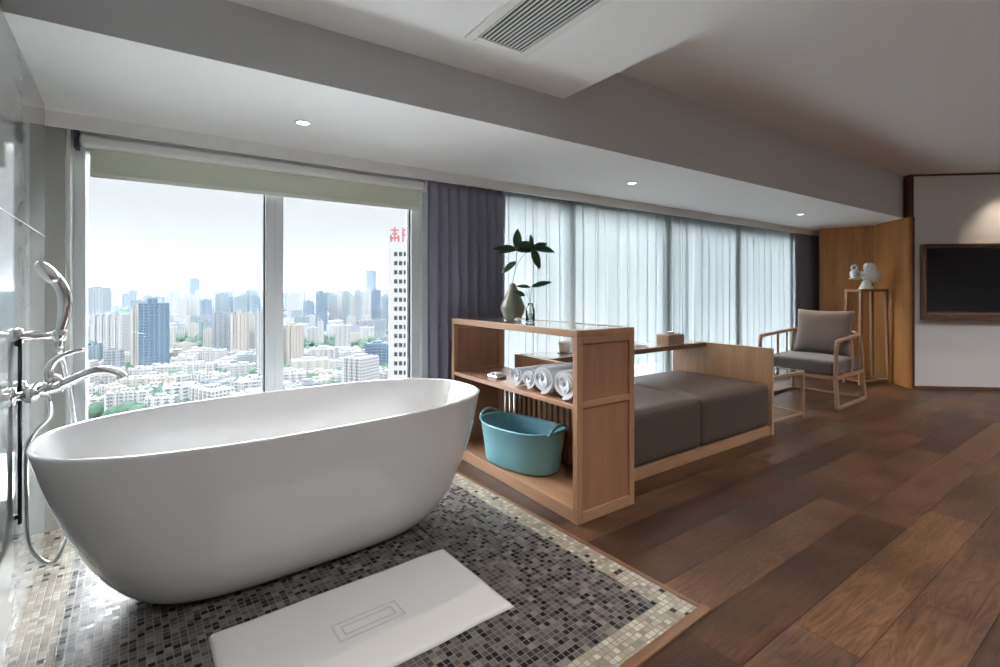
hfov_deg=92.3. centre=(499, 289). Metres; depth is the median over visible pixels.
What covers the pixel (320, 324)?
apartment tower
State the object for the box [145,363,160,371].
apartment block
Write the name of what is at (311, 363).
apartment block
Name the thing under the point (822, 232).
wall
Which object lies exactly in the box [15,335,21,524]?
slide rail
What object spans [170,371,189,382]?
apartment block
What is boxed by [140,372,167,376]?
apartment block
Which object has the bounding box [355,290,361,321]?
apartment tower
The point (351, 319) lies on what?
apartment block
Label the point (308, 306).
apartment tower
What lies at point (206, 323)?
apartment tower
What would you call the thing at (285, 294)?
apartment tower
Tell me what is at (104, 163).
shade
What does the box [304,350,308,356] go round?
apartment block
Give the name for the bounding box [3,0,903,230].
ceiling
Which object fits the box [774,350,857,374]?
seat cushion
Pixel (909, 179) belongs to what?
trim
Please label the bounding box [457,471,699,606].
trim
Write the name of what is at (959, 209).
wall
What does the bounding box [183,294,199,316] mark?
apartment tower
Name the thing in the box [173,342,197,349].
apartment block
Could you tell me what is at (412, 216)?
window
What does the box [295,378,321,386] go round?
apartment block
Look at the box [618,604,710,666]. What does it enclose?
trim
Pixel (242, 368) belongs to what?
apartment block
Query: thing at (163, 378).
apartment block
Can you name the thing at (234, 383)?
apartment block
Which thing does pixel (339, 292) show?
apartment tower
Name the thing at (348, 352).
apartment block
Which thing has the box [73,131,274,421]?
window
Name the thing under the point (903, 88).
ceiling
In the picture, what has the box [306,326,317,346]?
apartment block
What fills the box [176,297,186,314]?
apartment tower
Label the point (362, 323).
apartment block
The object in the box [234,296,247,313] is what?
apartment tower
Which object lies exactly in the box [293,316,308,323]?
apartment block
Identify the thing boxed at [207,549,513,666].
bath mat
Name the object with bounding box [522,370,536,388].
rolled towel
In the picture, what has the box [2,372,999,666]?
floor
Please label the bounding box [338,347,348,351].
apartment block
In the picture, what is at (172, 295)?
apartment tower
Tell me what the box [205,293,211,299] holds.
apartment tower
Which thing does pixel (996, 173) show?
trim
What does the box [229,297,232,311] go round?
apartment tower
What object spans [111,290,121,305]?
apartment tower
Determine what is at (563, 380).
rolled towel
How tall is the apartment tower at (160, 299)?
91.826 m
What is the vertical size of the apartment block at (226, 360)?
20.161 m
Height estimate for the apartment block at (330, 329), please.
33.532 m
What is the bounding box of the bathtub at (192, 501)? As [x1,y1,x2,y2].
[26,378,478,604]
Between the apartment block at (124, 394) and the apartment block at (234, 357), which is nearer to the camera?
the apartment block at (124, 394)
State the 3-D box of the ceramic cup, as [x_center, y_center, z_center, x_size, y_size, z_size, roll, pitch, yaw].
[0.495,0.440,3.676,0.120,0.085,0.120,0,0,-35]
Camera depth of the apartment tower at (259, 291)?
3055.25 m
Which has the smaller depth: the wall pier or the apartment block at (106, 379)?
the wall pier
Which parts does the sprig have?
stem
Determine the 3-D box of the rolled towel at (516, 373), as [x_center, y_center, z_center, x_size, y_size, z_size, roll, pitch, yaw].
[0.223,0.533,3.043,0.309,0.106,0.104,0,0,-35]
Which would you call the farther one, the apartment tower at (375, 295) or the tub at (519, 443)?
the apartment tower at (375, 295)
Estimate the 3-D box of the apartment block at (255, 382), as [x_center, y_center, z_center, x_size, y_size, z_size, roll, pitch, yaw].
[-233.436,97.541,463.801,32.738,27.319,11.694,0,0,-30]
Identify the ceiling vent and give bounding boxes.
[465,0,614,58]
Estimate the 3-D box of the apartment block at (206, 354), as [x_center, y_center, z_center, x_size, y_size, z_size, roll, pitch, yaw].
[-409.835,96.410,675.615,42.318,29.580,17.602,0,0,-17]
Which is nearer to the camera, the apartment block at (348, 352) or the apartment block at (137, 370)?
the apartment block at (137, 370)
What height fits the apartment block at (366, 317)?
45.160 m
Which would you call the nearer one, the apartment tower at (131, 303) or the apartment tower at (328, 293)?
the apartment tower at (131, 303)
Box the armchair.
[758,327,866,410]
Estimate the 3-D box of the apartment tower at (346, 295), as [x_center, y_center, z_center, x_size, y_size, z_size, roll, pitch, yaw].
[-399.814,55.204,1249.594,15.685,111.992,10.980,0,0,-17]
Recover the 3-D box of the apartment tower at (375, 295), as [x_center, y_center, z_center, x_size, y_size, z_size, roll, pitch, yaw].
[-310.092,53.850,1199.621,21.511,114.700,15.058,0,0,-17]
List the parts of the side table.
glass, frame, leg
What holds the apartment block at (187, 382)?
on the ground
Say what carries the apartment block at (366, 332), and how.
on the ground
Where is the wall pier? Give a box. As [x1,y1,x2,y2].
[45,126,65,531]
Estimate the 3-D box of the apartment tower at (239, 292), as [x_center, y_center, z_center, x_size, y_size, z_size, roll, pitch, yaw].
[-1093.074,56.889,2034.977,28.772,108.623,20.141,0,0,-18]
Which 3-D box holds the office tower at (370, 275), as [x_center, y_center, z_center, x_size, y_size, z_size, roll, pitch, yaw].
[-697.588,1.142,2599.176,46.042,220.117,32.229,0,0,0]
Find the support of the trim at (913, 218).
attached to the wall at (887, 245)
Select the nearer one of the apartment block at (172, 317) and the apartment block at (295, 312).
the apartment block at (172, 317)
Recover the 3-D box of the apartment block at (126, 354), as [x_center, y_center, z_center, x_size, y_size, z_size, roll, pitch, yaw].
[-528.728,99.532,679.314,33.469,23.336,14.233,0,0,31]
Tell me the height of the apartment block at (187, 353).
29.314 m
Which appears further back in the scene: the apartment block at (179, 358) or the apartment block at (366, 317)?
the apartment block at (366, 317)
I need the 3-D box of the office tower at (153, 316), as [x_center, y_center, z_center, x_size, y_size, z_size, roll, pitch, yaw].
[-446.885,60.996,619.762,29.919,100.408,20.943,0,0,-43]
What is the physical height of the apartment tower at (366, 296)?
111.783 m
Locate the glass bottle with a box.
[526,303,534,321]
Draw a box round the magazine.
[634,344,646,348]
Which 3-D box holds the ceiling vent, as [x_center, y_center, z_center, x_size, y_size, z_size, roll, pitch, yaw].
[0.364,-1.130,1.687,0.340,0.010,1.350,0,0,-35]
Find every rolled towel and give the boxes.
[511,364,554,384]
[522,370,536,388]
[533,363,572,393]
[554,369,572,399]
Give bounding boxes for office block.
[309,345,337,360]
[343,353,378,382]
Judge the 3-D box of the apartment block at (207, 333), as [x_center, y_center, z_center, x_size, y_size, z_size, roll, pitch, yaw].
[-483.326,87.039,798.682,20.519,48.321,8.831,0,0,30]
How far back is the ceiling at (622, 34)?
2.10 m
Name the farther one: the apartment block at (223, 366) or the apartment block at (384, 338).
the apartment block at (384, 338)
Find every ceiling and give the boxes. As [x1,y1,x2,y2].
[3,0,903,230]
[228,0,766,98]
[618,0,999,176]
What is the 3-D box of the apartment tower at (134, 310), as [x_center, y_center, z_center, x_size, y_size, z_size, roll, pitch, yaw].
[-483.294,65.267,639.751,12.620,91.867,8.834,0,0,-17]
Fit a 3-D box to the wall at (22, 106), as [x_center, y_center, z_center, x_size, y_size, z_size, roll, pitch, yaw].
[-0.363,-0.150,-0.294,0.636,2.700,6.330,0,0,-35]
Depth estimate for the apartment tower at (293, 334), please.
613.56 m
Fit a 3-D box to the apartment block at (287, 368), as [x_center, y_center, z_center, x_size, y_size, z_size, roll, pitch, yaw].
[-234.929,98.921,534.215,29.137,24.559,16.260,0,0,-24]
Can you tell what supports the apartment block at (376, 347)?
on the ground
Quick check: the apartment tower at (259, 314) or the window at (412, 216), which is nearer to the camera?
the window at (412, 216)
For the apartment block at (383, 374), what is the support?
on the ground
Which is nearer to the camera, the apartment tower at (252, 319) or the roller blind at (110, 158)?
the roller blind at (110, 158)
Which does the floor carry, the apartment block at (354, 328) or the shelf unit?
the shelf unit
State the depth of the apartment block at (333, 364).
586.10 m
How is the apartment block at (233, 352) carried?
on the ground
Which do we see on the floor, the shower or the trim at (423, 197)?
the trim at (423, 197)
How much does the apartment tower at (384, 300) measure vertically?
100.429 m
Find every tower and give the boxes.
[88,286,110,316]
[88,340,102,361]
[92,312,129,351]
[103,347,123,367]
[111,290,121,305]
[122,294,127,307]
[128,289,136,305]
[129,299,146,313]
[130,304,137,367]
[138,298,168,366]
[143,294,151,302]
[149,296,164,302]
[161,290,168,297]
[168,290,177,312]
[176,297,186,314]
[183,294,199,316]
[189,278,199,294]
[195,290,201,299]
[199,319,211,341]
[200,299,211,315]
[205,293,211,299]
[212,288,220,307]
[212,310,231,351]
[215,293,228,311]
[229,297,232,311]
[230,310,248,351]
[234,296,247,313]
[238,291,245,296]
[240,294,248,310]
[246,290,253,310]
[249,312,255,349]
[251,295,259,313]
[256,306,262,375]
[258,290,262,302]
[283,322,303,366]
[284,292,286,307]
[287,292,298,316]
[297,289,304,310]
[303,300,313,316]
[305,294,309,301]
[307,289,312,301]
[315,291,326,330]
[318,320,323,343]
[327,292,331,306]
[329,293,337,320]
[337,288,342,319]
[343,290,349,324]
[350,294,354,315]
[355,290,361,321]
[362,290,370,319]
[366,270,375,289]
[371,289,380,319]
[380,289,387,296]
[381,294,387,328]
[388,227,405,378]
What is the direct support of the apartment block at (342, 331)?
on the ground
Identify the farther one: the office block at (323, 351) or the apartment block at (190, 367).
the office block at (323, 351)
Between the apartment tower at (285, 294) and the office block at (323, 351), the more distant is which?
the apartment tower at (285, 294)
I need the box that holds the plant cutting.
[493,229,554,283]
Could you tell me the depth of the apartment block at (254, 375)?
506.61 m
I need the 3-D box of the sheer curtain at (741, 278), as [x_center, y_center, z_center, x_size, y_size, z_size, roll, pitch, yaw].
[3.389,0.165,6.403,3.063,2.030,0.066,0,0,-35]
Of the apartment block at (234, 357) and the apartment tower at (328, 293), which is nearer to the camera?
the apartment block at (234, 357)
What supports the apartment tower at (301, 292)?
on the ground
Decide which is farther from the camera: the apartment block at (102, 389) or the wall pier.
the apartment block at (102, 389)
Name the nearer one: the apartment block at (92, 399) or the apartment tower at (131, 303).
the apartment block at (92, 399)
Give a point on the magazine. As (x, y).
(636, 346)
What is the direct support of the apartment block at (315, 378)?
on the ground
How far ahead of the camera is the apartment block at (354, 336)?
980.10 m
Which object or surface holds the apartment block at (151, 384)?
on the ground
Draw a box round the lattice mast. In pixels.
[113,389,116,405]
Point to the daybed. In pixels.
(716, 398)
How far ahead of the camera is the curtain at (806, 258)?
7.07 m
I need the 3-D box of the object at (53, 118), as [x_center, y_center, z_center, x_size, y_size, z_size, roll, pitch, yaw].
[1.581,-0.853,5.007,10.100,0.081,0.023,0,0,-35]
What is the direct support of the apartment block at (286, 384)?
on the ground
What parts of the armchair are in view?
leg, leg, horseshoe rail, seat frame, leg, leg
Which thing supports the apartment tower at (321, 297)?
on the ground
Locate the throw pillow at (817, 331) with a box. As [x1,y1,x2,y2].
[793,309,854,356]
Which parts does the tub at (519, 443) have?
handle, handle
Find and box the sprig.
[513,281,551,318]
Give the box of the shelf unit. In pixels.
[452,316,633,524]
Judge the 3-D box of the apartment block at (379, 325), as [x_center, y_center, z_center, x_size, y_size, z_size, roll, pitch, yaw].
[-263.807,86.395,1031.785,32.793,49.610,17.761,0,0,-20]
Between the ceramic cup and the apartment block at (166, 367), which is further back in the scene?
the apartment block at (166, 367)
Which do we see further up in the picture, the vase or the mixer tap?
the vase
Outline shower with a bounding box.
[22,261,75,565]
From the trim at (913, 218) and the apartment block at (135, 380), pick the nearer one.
the trim at (913, 218)
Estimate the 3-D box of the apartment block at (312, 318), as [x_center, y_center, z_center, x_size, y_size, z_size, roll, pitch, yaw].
[-501.581,88.654,1288.849,36.607,45.092,11.571,0,0,-17]
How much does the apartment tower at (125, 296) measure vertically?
91.229 m
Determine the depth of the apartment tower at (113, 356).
556.13 m
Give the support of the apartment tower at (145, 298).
on the ground
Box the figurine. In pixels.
[849,263,881,288]
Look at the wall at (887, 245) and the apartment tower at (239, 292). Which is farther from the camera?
the apartment tower at (239, 292)
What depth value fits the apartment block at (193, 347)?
730.31 m
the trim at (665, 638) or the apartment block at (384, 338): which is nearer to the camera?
the trim at (665, 638)
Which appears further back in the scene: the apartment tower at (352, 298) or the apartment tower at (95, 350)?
the apartment tower at (352, 298)
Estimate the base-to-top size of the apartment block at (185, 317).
42.674 m
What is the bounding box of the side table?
[774,367,804,422]
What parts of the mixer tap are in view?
lever, spout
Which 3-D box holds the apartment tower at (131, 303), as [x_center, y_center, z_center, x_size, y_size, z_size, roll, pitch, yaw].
[-1103.762,70.116,1465.110,37.932,82.167,26.553,0,0,-20]
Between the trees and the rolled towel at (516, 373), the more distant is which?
the trees
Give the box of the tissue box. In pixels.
[657,331,683,344]
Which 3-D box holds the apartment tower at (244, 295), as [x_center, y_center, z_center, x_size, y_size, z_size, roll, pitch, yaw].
[-965.215,63.732,1811.993,30.298,94.935,21.209,0,0,-19]
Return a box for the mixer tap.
[11,328,127,406]
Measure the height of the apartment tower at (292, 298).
103.928 m
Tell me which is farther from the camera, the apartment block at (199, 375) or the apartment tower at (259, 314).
the apartment tower at (259, 314)
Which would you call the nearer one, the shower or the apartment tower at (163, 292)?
the shower
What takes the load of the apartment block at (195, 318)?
on the ground
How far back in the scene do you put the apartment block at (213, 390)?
407.32 m
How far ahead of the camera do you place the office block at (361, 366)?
461.16 m
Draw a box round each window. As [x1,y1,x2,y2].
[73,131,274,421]
[275,159,418,390]
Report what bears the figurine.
on the plant stand
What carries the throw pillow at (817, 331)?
on the armchair
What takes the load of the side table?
on the floor
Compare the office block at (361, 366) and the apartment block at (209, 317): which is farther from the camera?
the apartment block at (209, 317)
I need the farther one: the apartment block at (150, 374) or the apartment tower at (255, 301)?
the apartment tower at (255, 301)
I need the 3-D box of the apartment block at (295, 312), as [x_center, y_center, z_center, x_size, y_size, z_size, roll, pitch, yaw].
[-631.494,84.985,1492.501,30.955,52.429,14.408,0,0,-24]
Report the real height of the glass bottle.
0.122 m
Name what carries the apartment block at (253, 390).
on the ground
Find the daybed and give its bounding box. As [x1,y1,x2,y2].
[515,340,773,481]
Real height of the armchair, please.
0.770 m
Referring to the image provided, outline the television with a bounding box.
[920,243,999,320]
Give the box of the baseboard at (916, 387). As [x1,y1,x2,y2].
[915,386,999,389]
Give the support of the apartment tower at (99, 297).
on the ground
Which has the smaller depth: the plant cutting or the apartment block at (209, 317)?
the plant cutting
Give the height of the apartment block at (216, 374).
22.183 m
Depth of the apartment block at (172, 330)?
894.14 m
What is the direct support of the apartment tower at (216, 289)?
on the ground
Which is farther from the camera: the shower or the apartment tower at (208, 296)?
the apartment tower at (208, 296)
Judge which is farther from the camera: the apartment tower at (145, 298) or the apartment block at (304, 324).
the apartment tower at (145, 298)
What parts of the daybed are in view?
panel, rail, panel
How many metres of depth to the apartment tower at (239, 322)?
733.70 m
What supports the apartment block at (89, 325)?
on the ground
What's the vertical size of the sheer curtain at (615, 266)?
2.030 m
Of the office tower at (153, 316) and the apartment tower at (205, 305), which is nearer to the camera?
the office tower at (153, 316)
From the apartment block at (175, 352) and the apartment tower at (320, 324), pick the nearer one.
the apartment block at (175, 352)
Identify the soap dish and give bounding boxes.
[488,372,505,378]
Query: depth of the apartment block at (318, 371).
547.38 m
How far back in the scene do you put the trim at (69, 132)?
2.45 m
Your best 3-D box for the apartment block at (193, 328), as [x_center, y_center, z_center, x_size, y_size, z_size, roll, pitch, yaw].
[-634.586,89.104,995.664,21.184,44.192,9.661,0,0,-18]
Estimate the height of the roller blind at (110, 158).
0.275 m
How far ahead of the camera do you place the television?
5.74 m
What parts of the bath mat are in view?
stitched panel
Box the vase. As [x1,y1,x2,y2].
[500,284,524,320]
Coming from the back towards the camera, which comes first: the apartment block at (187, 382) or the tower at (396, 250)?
the apartment block at (187, 382)
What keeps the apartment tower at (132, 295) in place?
on the ground
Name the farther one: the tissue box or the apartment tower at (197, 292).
the apartment tower at (197, 292)
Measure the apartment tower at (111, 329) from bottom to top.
79.283 m
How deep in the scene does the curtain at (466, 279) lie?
3.75 m
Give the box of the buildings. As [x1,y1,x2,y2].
[88,289,387,385]
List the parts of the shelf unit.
post, rail, panel, rail, post, shelf, panel, frame, post, panel, rail, rail, rail, post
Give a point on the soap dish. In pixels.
(496, 375)
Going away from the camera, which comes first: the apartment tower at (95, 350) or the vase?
the vase
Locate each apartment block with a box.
[88,324,91,338]
[88,383,103,394]
[88,394,103,419]
[98,382,128,394]
[99,366,125,384]
[104,388,153,411]
[116,375,156,385]
[124,352,129,362]
[126,365,154,376]
[138,382,173,390]
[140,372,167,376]
[143,393,178,406]
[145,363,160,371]
[149,374,177,383]
[158,361,188,373]
[162,382,193,400]
[169,314,182,322]
[169,327,175,346]
[169,349,189,360]
[169,381,199,386]
[170,355,194,362]
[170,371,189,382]
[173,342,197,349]
[178,351,199,360]
[179,324,186,338]
[182,314,189,322]
[184,361,217,373]
[185,346,197,350]
[187,322,198,341]
[190,348,226,362]
[190,370,212,382]
[190,383,235,400]
[191,315,200,323]
[200,378,230,386]
[201,315,211,320]
[203,328,211,347]
[209,371,230,379]
[212,361,229,369]
[213,358,236,363]
[220,378,246,392]
[225,354,236,359]
[227,350,245,356]
[228,361,255,377]
[230,388,262,395]
[237,351,255,363]
[237,374,257,379]
[239,376,262,391]
[283,367,302,371]
[283,370,306,383]
[283,381,302,389]
[291,309,301,316]
[291,356,328,372]
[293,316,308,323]
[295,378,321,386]
[296,323,308,336]
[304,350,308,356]
[306,315,318,327]
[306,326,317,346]
[306,376,329,383]
[308,368,332,374]
[318,371,342,382]
[326,324,334,338]
[329,357,343,371]
[335,324,350,346]
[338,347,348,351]
[338,349,357,359]
[341,346,358,349]
[347,315,355,324]
[351,324,360,332]
[351,332,359,340]
[355,349,364,353]
[357,320,367,326]
[360,326,373,339]
[363,315,370,320]
[365,340,387,365]
[369,319,385,337]
[379,369,387,379]
[380,335,387,341]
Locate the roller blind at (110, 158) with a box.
[73,130,427,210]
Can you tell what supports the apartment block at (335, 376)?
on the ground
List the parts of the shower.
handle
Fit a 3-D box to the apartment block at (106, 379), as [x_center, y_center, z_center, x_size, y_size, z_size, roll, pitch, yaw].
[-428.084,97.273,526.058,27.372,27.854,9.149,0,0,-27]
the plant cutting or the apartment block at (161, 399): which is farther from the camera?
the apartment block at (161, 399)
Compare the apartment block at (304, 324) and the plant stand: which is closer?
the plant stand
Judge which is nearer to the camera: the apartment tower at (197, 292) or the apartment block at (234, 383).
the apartment block at (234, 383)
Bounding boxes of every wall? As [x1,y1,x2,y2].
[0,0,44,666]
[819,228,825,310]
[826,217,911,388]
[914,175,999,386]
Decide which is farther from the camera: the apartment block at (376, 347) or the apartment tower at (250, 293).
the apartment tower at (250, 293)
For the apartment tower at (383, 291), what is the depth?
2038.22 m
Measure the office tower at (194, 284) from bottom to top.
174.492 m
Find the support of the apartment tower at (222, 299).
on the ground
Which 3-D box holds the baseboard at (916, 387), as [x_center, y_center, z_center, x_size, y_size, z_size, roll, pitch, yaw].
[8.011,1.183,5.516,4.527,0.035,3.925,0,0,-35]
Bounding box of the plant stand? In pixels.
[842,289,889,384]
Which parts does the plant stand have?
leg, leg, leg, leg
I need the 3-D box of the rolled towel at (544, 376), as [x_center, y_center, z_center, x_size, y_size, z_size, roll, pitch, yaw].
[0.388,0.510,2.813,0.369,0.155,0.152,0,0,-35]
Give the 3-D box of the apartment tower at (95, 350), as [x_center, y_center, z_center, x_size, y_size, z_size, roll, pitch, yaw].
[-523.717,88.121,619.750,14.448,46.158,10.114,0,0,-17]
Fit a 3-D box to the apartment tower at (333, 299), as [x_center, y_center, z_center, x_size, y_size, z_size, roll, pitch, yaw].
[-468.351,59.631,1349.556,21.780,103.138,15.246,0,0,-17]
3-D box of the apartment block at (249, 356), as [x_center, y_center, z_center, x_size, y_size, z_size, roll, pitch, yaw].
[-329.938,96.349,633.405,29.594,29.702,17.375,0,0,-27]
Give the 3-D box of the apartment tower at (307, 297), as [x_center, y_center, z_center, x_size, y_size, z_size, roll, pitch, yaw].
[-1037.615,67.264,2569.109,36.031,87.873,25.222,0,0,-25]
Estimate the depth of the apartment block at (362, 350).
657.53 m
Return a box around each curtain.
[428,180,505,379]
[505,192,688,412]
[688,218,794,352]
[794,233,818,345]
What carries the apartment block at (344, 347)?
on the ground
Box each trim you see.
[0,207,44,236]
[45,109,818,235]
[66,129,72,424]
[419,179,427,377]
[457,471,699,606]
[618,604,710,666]
[904,175,913,217]
[912,217,914,388]
[913,172,999,176]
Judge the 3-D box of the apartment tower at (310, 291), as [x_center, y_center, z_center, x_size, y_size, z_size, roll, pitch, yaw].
[-1151.871,52.229,2906.970,28.899,117.943,20.229,0,0,-31]
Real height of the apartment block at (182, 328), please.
33.368 m
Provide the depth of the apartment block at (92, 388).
454.79 m
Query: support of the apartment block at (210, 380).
on the ground
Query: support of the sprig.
in the glass bottle
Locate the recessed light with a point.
(305, 123)
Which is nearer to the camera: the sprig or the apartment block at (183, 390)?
the sprig
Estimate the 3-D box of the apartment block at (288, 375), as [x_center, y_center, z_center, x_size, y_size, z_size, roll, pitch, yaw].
[-221.700,97.617,502.698,35.455,27.166,13.653,0,0,-14]
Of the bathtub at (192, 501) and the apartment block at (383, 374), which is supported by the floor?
the bathtub at (192, 501)
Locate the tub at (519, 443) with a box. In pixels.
[479,407,567,475]
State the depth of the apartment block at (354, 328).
1161.34 m
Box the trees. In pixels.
[88,307,387,418]
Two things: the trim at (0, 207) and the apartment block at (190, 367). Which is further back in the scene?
the apartment block at (190, 367)
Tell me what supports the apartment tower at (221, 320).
on the ground
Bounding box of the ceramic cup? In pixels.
[557,341,571,353]
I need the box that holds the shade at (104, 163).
[90,148,417,206]

